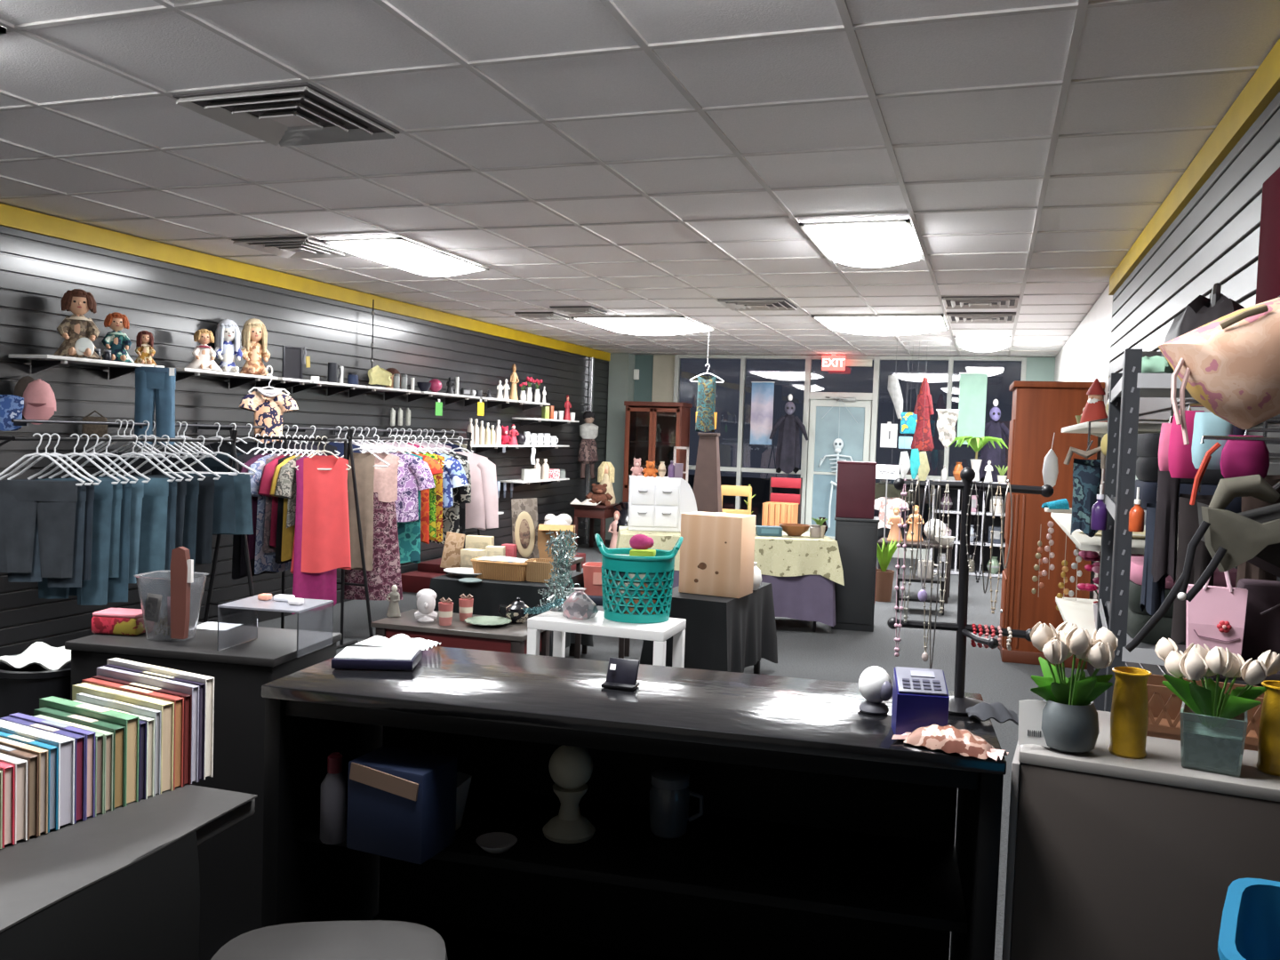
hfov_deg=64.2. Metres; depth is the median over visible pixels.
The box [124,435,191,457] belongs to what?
hanger
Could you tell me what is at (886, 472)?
sign
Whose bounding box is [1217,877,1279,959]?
storage bin
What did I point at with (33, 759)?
book
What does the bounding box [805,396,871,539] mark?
door
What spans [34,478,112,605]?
jeans
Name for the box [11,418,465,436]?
rail
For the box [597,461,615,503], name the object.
doll
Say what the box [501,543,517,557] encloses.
carton
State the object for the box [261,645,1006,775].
countertop
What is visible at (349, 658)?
book
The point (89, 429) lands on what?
pouch
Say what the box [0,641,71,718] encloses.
waste bin
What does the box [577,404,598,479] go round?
puppet
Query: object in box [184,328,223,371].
doll
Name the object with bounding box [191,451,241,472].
trousers
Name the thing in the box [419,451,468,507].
blouse
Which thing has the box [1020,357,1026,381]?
trim
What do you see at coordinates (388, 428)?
hanger
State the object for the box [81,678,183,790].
book
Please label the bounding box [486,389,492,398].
figurine
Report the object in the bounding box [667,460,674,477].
bottle
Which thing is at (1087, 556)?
flowers
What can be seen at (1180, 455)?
bag
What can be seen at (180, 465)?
trousers
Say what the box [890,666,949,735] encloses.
card reader
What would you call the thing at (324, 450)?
hanger
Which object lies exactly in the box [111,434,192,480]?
hanger
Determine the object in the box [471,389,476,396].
ornament ball
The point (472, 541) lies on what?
carton
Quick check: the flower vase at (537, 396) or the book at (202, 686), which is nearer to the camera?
the book at (202, 686)
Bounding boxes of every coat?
[1139,452,1279,615]
[1151,399,1199,583]
[1170,440,1279,644]
[1235,421,1279,587]
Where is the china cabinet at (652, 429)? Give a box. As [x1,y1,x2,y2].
[622,400,692,502]
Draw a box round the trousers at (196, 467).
[169,452,203,471]
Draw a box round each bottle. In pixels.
[320,752,348,844]
[466,417,473,445]
[473,418,479,445]
[479,420,484,445]
[484,422,490,445]
[489,425,495,445]
[495,420,501,445]
[533,458,540,479]
[541,458,549,479]
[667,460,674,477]
[941,465,947,479]
[944,523,951,535]
[968,554,975,572]
[1090,484,1107,530]
[1128,487,1144,532]
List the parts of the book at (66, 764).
spine panel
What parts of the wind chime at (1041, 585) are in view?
hanging cord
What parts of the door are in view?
pane, pane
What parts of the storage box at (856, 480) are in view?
lid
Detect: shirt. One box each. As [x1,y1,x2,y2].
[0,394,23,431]
[199,441,263,454]
[239,388,298,443]
[239,440,283,453]
[1129,556,1237,589]
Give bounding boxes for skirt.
[168,472,236,533]
[190,472,253,534]
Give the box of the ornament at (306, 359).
[303,346,310,367]
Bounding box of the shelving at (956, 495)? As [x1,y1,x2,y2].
[929,479,1007,577]
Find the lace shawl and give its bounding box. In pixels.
[936,343,959,448]
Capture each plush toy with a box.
[501,425,511,445]
[585,483,612,505]
[630,457,643,476]
[642,460,658,477]
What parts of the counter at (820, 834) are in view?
panel, rail, panel, panel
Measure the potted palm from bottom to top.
0.542 m
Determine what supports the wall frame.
attached to the wall at (1215, 238)
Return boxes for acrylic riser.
[216,594,333,657]
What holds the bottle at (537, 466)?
on the wall shelf at (516, 482)
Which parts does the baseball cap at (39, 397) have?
crown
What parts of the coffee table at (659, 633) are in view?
leg, leg, leg, leg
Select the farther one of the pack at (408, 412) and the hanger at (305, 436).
the pack at (408, 412)
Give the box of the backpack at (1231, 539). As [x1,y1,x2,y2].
[1124,474,1279,652]
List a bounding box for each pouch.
[81,410,107,437]
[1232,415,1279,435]
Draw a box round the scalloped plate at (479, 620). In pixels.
[464,616,511,626]
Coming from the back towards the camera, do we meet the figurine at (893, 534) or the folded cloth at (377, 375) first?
the figurine at (893, 534)
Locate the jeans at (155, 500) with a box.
[96,476,168,574]
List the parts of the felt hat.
crown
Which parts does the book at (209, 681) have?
spine panel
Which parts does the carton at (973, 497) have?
label panel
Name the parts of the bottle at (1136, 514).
hanging cord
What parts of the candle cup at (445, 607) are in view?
glass, glass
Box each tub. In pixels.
[133,570,209,641]
[582,561,602,596]
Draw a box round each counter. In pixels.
[64,622,341,959]
[261,645,1006,959]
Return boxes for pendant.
[918,589,927,601]
[921,652,928,661]
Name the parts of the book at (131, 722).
spine panel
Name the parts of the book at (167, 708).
spine panel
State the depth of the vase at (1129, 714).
1.66 m
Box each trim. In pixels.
[0,203,610,360]
[584,357,594,543]
[672,354,679,402]
[944,356,953,479]
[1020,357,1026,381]
[1108,38,1279,295]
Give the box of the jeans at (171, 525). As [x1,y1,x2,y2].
[114,476,176,570]
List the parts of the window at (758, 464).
pane, pane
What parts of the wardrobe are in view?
door, moulding, door, moulding, moulding, cornice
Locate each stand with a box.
[563,556,583,572]
[600,657,639,690]
[887,467,1053,716]
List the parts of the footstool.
leg, leg, seat, leg, leg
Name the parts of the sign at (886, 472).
post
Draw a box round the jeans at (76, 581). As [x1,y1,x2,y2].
[8,480,86,587]
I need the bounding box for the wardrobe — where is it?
[1000,380,1105,669]
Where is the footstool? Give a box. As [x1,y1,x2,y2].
[574,592,630,658]
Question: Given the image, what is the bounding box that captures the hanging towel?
[530,447,535,464]
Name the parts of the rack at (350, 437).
frame, rail, frame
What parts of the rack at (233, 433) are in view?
wall arm, rail, frame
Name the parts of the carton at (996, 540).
label panel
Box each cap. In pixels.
[22,378,55,424]
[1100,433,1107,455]
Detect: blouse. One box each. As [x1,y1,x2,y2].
[240,453,279,559]
[263,453,295,552]
[273,455,307,527]
[397,451,442,543]
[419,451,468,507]
[874,336,909,528]
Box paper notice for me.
[880,421,897,447]
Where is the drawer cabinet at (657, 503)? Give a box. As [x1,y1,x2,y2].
[627,475,697,531]
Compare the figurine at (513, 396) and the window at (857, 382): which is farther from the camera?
the window at (857, 382)
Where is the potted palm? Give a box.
[949,435,1007,480]
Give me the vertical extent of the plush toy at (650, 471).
0.136 m
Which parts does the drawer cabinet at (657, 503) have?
drawer, drawer, drawer, drawer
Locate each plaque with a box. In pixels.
[440,531,465,567]
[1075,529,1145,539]
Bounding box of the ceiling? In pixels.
[0,0,1279,357]
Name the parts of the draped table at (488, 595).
leg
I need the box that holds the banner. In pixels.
[749,353,775,444]
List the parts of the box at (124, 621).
lid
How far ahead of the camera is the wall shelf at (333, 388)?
8.27 m
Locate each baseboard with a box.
[198,532,599,622]
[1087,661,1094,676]
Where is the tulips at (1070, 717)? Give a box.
[1029,621,1117,753]
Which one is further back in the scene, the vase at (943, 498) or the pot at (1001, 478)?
the vase at (943, 498)
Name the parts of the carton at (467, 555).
label panel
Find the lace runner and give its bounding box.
[570,498,600,505]
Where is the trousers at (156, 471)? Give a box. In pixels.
[117,452,173,475]
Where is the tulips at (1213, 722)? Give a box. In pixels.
[1154,637,1279,776]
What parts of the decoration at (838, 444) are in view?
arm, leg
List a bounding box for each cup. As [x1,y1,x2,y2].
[438,597,453,625]
[458,593,473,621]
[553,411,557,419]
[558,410,563,419]
[569,412,575,420]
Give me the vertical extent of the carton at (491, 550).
0.130 m
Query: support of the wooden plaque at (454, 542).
on the draped table at (488, 595)
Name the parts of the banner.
rod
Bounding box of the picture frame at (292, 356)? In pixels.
[281,345,303,379]
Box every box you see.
[91,608,145,635]
[346,744,456,863]
[525,558,559,583]
[537,523,575,559]
[678,511,755,598]
[835,460,876,519]
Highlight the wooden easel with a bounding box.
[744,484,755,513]
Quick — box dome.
[858,665,892,714]
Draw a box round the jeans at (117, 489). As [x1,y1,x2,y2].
[45,478,122,577]
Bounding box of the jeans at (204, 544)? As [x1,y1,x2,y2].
[146,474,214,563]
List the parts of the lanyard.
cord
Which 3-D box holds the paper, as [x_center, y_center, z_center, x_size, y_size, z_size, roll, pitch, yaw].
[-1.235,0.426,2.969,0.110,0.003,0.100,2,3,6]
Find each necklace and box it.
[894,478,907,656]
[903,478,914,623]
[912,478,919,579]
[918,479,930,601]
[921,480,935,661]
[929,480,940,668]
[939,480,950,613]
[965,480,979,568]
[973,481,986,582]
[981,481,993,592]
[989,482,1002,613]
[1001,482,1012,568]
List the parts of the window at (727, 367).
pane, pane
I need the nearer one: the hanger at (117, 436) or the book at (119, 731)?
the book at (119, 731)
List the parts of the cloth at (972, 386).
rod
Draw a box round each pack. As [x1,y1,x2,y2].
[390,408,395,425]
[397,408,402,425]
[405,408,410,425]
[898,346,912,448]
[900,344,917,433]
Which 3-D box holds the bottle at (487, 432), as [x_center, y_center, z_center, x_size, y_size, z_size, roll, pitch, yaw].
[-1.627,-0.492,10.869,0.066,0.237,0.066,0,3,-30]
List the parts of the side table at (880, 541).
leg, leg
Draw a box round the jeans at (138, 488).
[68,477,143,583]
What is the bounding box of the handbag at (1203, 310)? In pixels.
[1161,282,1244,357]
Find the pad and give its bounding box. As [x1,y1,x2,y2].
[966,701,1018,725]
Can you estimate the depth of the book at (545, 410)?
12.22 m
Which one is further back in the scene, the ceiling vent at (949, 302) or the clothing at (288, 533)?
the ceiling vent at (949, 302)
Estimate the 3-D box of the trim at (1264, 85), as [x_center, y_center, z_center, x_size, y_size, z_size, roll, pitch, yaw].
[1.634,-1.161,2.363,0.030,0.117,9.600,3,3,19]
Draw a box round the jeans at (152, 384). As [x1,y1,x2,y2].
[134,365,175,445]
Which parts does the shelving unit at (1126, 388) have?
post, post, post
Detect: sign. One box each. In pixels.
[435,399,442,415]
[477,399,484,415]
[821,353,845,370]
[875,464,899,537]
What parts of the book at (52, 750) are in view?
spine panel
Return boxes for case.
[1236,578,1279,660]
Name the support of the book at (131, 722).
on the table at (122, 883)
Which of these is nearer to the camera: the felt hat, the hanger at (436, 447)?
the felt hat
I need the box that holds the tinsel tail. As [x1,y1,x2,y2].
[522,598,565,614]
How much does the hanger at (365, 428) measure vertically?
0.228 m
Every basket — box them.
[470,556,535,581]
[594,533,683,623]
[1075,415,1081,423]
[1146,674,1264,751]
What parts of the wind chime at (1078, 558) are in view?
hanging cord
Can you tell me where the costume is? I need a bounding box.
[910,347,934,450]
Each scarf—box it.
[887,345,903,418]
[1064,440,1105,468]
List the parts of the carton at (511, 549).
label panel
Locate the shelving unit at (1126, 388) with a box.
[1092,348,1279,711]
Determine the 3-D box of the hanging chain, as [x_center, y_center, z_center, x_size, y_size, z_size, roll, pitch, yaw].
[-2.374,-1.211,9.044,0.024,0.774,0.024,4,3,41]
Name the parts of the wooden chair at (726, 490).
rail, leg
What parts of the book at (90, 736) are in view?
spine panel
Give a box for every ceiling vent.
[172,82,399,146]
[231,236,359,258]
[514,312,569,319]
[549,305,607,315]
[717,298,797,311]
[941,296,1019,309]
[946,312,1015,323]
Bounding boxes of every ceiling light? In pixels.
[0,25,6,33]
[320,236,488,276]
[571,316,714,335]
[799,218,923,267]
[811,314,948,335]
[953,336,1011,351]
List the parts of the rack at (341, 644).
rail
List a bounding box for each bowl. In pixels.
[416,382,431,391]
[778,523,810,535]
[935,536,955,544]
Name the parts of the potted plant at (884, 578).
pot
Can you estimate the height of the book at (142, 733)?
0.138 m
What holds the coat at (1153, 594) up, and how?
hanging from the wall at (1215, 238)
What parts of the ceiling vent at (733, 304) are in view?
plate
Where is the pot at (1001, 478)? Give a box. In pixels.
[997,475,1007,482]
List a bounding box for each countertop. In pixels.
[64,622,341,666]
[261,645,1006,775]
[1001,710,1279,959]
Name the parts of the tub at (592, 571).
label panel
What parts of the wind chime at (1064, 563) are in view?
hanging cord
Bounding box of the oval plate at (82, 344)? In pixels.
[74,337,94,358]
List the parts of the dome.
len panel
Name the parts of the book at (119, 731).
spine panel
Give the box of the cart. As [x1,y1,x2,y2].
[896,559,944,615]
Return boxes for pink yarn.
[629,534,654,549]
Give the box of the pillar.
[692,432,722,511]
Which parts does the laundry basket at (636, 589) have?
handle, handle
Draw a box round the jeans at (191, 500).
[132,475,199,571]
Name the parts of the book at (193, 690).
spine panel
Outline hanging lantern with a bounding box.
[1042,433,1058,487]
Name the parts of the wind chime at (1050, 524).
hanging cord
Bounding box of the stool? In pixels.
[210,920,447,959]
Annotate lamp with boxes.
[542,744,595,843]
[845,359,872,367]
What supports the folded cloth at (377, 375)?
on the wall shelf at (389, 393)
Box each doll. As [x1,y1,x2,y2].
[53,288,103,359]
[101,312,134,362]
[134,330,157,365]
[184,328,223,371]
[214,319,242,373]
[239,318,270,375]
[380,368,400,388]
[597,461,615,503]
[608,510,619,548]
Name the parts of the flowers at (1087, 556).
flower, flower, flower, flower, pot, flower, flower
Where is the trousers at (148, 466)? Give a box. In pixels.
[96,452,152,476]
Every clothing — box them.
[248,453,291,574]
[257,454,302,547]
[269,454,312,561]
[275,454,307,563]
[290,455,351,573]
[344,452,375,570]
[377,452,435,521]
[404,451,438,537]
[411,451,444,541]
[427,451,471,543]
[435,451,467,534]
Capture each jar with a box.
[94,348,101,359]
[104,349,111,360]
[347,372,358,384]
[392,373,399,388]
[400,374,407,389]
[560,469,565,478]
[809,524,821,537]
[936,552,945,570]
[989,496,1003,513]
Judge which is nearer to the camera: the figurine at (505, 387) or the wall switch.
the figurine at (505, 387)
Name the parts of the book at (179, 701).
spine panel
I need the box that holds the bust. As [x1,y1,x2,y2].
[414,589,437,623]
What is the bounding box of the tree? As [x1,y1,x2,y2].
[537,528,580,611]
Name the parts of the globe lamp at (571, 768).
globe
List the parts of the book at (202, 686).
spine panel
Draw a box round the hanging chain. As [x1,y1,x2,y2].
[370,299,374,385]
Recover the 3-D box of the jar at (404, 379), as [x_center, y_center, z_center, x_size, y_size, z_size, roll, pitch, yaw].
[-2.139,-0.888,9.250,0.056,0.137,0.056,3,3,19]
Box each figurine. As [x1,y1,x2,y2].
[265,365,272,375]
[385,584,401,616]
[445,376,455,393]
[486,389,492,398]
[496,380,503,399]
[503,378,510,399]
[508,424,519,445]
[509,363,519,400]
[542,385,546,402]
[563,394,571,420]
[887,506,903,541]
[905,504,924,542]
[984,460,993,481]
[1080,378,1107,423]
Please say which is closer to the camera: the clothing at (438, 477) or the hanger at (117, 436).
the hanger at (117, 436)
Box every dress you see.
[232,452,278,579]
[240,452,271,575]
[291,455,336,614]
[344,452,402,600]
[390,451,423,563]
[695,328,717,431]
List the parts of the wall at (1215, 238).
plain panel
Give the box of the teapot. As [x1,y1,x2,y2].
[497,597,539,623]
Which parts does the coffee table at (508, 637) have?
leg, leg, leg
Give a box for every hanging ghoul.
[769,367,807,473]
[978,360,1009,482]
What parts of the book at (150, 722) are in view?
spine panel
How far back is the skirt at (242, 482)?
6.04 m
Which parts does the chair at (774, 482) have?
leg, leg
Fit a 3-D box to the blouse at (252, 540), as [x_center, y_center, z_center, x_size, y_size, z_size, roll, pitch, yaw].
[-2.489,0.177,6.909,0.092,0.719,0.648,3,3,25]
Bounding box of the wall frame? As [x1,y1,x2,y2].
[1255,167,1279,304]
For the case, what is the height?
0.157 m
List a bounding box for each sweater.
[1134,479,1241,512]
[1136,432,1159,456]
[1136,456,1223,484]
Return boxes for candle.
[339,364,343,383]
[410,376,414,390]
[455,376,459,394]
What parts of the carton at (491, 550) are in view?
label panel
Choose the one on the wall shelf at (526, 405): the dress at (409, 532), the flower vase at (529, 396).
the flower vase at (529, 396)
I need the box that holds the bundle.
[544,513,572,525]
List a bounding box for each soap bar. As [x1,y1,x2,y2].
[257,592,271,600]
[273,593,295,601]
[288,597,303,605]
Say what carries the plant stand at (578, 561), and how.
on the floor at (828, 653)
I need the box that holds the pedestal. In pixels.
[831,516,879,631]
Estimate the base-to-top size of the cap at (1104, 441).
0.092 m
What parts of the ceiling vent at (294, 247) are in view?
plate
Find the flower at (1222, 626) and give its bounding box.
[1216,620,1231,632]
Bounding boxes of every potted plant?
[811,517,827,536]
[875,538,900,601]
[1075,408,1084,423]
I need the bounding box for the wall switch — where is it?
[633,369,639,379]
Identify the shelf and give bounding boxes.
[8,354,164,379]
[175,368,277,388]
[256,377,311,391]
[292,380,365,396]
[296,785,967,933]
[349,385,421,400]
[371,912,678,959]
[408,391,479,405]
[464,397,517,407]
[465,444,506,453]
[496,444,569,453]
[499,477,569,487]
[501,400,550,410]
[512,417,579,427]
[563,556,583,566]
[896,574,944,603]
[1050,512,1177,554]
[1055,596,1097,637]
[1061,421,1161,437]
[1176,644,1279,687]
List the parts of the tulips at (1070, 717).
flower, flower, flower, flower, pot, flower, flower, flower, flower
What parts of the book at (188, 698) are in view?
spine panel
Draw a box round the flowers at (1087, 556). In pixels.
[1076,550,1143,629]
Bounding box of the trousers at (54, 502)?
[0,480,77,577]
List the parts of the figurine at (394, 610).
arm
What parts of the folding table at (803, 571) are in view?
leg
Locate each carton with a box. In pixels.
[310,376,319,381]
[459,548,486,567]
[460,387,471,395]
[464,535,494,549]
[476,390,482,397]
[485,545,505,556]
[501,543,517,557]
[520,468,536,480]
[549,468,559,479]
[674,463,683,478]
[755,525,782,535]
[971,495,977,511]
[987,526,1000,543]
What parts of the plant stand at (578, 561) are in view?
leg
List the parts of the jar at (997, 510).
lid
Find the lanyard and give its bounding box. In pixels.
[1189,435,1279,504]
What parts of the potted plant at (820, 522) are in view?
pot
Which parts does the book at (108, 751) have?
spine panel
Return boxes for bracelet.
[970,624,976,647]
[976,624,983,647]
[983,624,989,647]
[990,624,995,648]
[997,625,1002,649]
[1006,626,1012,650]
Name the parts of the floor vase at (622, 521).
handle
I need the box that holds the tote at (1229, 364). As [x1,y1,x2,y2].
[1157,296,1279,445]
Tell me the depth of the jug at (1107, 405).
3.73 m
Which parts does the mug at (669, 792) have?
lid, handle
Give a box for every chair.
[720,485,751,514]
[768,476,802,523]
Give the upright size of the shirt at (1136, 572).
0.050 m
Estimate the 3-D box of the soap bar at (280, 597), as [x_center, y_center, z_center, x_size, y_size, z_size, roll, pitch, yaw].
[-0.956,0.317,2.742,0.050,0.016,0.028,2,3,11]
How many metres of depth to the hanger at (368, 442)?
8.50 m
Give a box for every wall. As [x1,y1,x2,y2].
[0,225,608,656]
[605,352,1055,539]
[1054,91,1279,686]
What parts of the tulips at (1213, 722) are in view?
flower, flower, flower, flower, flower, glass, flower, flower, flower, flower, flower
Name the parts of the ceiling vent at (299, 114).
plate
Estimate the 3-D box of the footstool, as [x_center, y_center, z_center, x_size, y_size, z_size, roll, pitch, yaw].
[-0.252,1.006,7.013,0.360,0.450,0.320,2,3,7]
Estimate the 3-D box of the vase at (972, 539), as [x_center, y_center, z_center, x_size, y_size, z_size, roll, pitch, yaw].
[3.970,0.643,12.272,0.152,0.200,0.152,3,3,19]
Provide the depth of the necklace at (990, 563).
1.91 m
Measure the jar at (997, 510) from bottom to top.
0.200 m
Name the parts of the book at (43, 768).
spine panel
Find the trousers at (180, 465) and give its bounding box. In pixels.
[156,452,185,471]
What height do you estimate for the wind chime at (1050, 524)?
0.263 m
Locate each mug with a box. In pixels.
[327,362,341,383]
[523,432,531,445]
[530,433,538,445]
[536,433,544,445]
[544,433,551,445]
[550,436,558,445]
[648,767,703,838]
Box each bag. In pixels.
[354,633,440,650]
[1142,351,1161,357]
[1158,416,1279,471]
[1168,402,1204,478]
[1185,570,1247,655]
[1191,412,1233,469]
[1219,427,1279,478]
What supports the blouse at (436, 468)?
hanging from the hanger at (412, 450)
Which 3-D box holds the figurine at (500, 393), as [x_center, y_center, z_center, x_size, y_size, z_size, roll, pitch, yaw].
[-1.543,-0.993,11.226,0.079,0.211,0.061,0,3,-30]
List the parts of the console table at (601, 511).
leg, leg, leg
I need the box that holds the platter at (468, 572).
[443,568,481,577]
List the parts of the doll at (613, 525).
arm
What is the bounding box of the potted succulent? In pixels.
[994,464,1007,482]
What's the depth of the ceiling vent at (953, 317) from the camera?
9.12 m
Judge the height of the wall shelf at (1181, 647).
0.118 m
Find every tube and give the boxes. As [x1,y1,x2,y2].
[170,546,193,639]
[496,480,500,497]
[503,480,506,497]
[510,482,513,497]
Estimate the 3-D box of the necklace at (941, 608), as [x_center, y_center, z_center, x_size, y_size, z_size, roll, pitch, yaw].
[0.581,0.127,1.944,0.017,0.254,0.022,3,3,19]
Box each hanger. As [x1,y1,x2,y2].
[0,432,85,486]
[0,432,94,485]
[7,433,101,485]
[27,433,120,484]
[37,433,128,483]
[48,433,138,483]
[61,433,150,482]
[82,419,153,457]
[88,419,158,457]
[91,434,175,481]
[95,419,166,457]
[98,434,183,481]
[111,420,180,457]
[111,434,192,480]
[117,420,185,457]
[123,434,205,480]
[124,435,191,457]
[131,441,199,457]
[137,436,204,457]
[142,435,220,479]
[144,421,208,457]
[153,421,216,456]
[162,435,239,475]
[181,435,255,474]
[184,422,247,453]
[217,423,247,443]
[235,423,263,443]
[243,433,273,463]
[246,433,267,454]
[248,373,289,395]
[261,433,283,455]
[270,434,291,455]
[272,424,299,443]
[278,434,297,455]
[283,424,322,455]
[283,434,303,455]
[289,434,309,455]
[295,435,313,455]
[295,435,327,470]
[300,425,340,455]
[300,435,320,456]
[309,436,351,470]
[326,426,363,452]
[334,426,368,452]
[340,434,389,467]
[341,426,377,453]
[352,426,382,451]
[355,427,388,451]
[361,434,403,466]
[363,427,395,451]
[378,427,409,450]
[378,434,406,454]
[384,428,417,451]
[386,435,411,454]
[392,428,424,451]
[393,435,419,454]
[400,428,431,451]
[402,435,425,454]
[409,435,446,465]
[411,428,442,452]
[416,435,439,453]
[417,429,447,452]
[424,435,447,453]
[432,435,468,463]
[448,436,470,452]
[689,363,724,383]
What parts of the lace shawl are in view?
rod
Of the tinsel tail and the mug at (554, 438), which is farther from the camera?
the mug at (554, 438)
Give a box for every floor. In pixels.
[257,539,1089,959]
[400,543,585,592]
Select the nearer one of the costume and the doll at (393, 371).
the doll at (393, 371)
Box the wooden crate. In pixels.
[761,501,799,526]
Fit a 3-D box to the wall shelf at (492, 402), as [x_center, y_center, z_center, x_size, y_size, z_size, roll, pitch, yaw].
[-1.639,-0.832,11.019,0.290,0.100,0.811,3,3,19]
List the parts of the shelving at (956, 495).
shelf, shelf, shelf, shelf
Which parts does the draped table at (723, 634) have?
leg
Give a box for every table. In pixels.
[0,784,257,959]
[370,608,550,655]
[429,571,593,656]
[527,610,686,667]
[571,503,621,553]
[616,526,844,631]
[640,582,777,674]
[877,537,953,603]
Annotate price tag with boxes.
[1017,699,1049,748]
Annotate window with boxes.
[678,354,741,509]
[735,354,811,525]
[808,355,874,400]
[869,355,949,559]
[947,356,1022,482]
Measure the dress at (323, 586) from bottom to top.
1.039 m
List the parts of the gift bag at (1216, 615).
handle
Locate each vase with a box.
[519,382,527,400]
[526,376,534,401]
[533,378,542,402]
[562,587,598,619]
[611,502,628,532]
[657,461,666,477]
[752,561,761,590]
[818,517,827,535]
[940,493,952,510]
[952,462,962,480]
[969,525,975,542]
[986,556,999,574]
[1108,666,1151,759]
[1256,680,1279,775]
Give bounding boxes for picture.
[285,347,300,377]
[511,497,539,559]
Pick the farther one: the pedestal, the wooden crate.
the wooden crate
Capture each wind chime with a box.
[1032,529,1044,593]
[1041,520,1055,575]
[1056,534,1069,610]
[1068,544,1082,600]
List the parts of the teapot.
handle, lid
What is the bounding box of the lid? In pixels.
[458,577,481,583]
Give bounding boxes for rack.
[0,429,254,622]
[255,435,358,648]
[336,429,480,637]
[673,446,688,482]
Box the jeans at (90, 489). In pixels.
[15,479,94,580]
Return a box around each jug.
[917,560,937,578]
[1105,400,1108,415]
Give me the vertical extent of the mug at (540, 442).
0.138 m
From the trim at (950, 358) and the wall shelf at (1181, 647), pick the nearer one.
the wall shelf at (1181, 647)
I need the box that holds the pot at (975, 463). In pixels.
[970,459,981,480]
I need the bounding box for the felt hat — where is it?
[13,376,35,419]
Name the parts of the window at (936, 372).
pane, pane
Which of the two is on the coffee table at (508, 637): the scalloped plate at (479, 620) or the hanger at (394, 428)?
the scalloped plate at (479, 620)
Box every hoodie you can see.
[448,451,498,530]
[1070,417,1169,537]
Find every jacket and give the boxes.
[1127,607,1185,645]
[1128,580,1174,617]
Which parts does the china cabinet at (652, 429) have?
door, pane, door, pane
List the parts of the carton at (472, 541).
label panel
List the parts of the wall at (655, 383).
cream panel, panel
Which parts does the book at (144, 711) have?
spine panel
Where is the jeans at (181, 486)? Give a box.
[115,475,186,548]
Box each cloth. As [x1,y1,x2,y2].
[368,365,391,386]
[629,548,655,556]
[891,724,1008,760]
[898,341,910,478]
[910,340,919,479]
[918,343,929,480]
[956,352,988,444]
[1141,355,1174,373]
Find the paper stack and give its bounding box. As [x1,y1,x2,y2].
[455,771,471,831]
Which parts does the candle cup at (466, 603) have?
glass, glass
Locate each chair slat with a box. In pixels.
[770,477,800,488]
[770,493,799,503]
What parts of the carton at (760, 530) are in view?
label panel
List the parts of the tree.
stem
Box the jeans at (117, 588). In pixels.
[64,478,131,602]
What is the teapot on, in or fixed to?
on the coffee table at (508, 637)
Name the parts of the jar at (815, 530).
lid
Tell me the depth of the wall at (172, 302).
7.54 m
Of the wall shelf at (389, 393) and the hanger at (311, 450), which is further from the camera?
the wall shelf at (389, 393)
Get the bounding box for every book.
[0,715,85,823]
[0,719,74,829]
[0,730,58,832]
[0,736,47,835]
[0,744,39,839]
[0,752,27,843]
[0,760,15,847]
[0,770,2,848]
[8,712,95,820]
[32,715,104,816]
[33,706,125,810]
[34,714,113,813]
[39,696,139,806]
[72,682,174,793]
[72,700,154,799]
[76,692,161,796]
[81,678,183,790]
[92,675,191,786]
[96,666,199,783]
[104,664,205,781]
[107,657,214,779]
[138,720,146,801]
[331,646,422,670]
[541,406,549,418]
[548,405,553,419]
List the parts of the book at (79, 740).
spine panel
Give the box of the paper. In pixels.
[196,622,217,630]
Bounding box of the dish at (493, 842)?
[475,832,517,853]
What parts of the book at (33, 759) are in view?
spine panel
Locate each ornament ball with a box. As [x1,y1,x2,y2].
[429,378,441,392]
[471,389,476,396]
[516,433,526,445]
[923,519,946,543]
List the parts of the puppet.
leg, leg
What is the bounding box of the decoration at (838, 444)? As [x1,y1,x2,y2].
[818,399,857,527]
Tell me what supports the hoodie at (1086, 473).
hanging from the wall shelf at (1099, 429)
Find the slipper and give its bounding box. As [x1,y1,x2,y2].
[1041,498,1071,512]

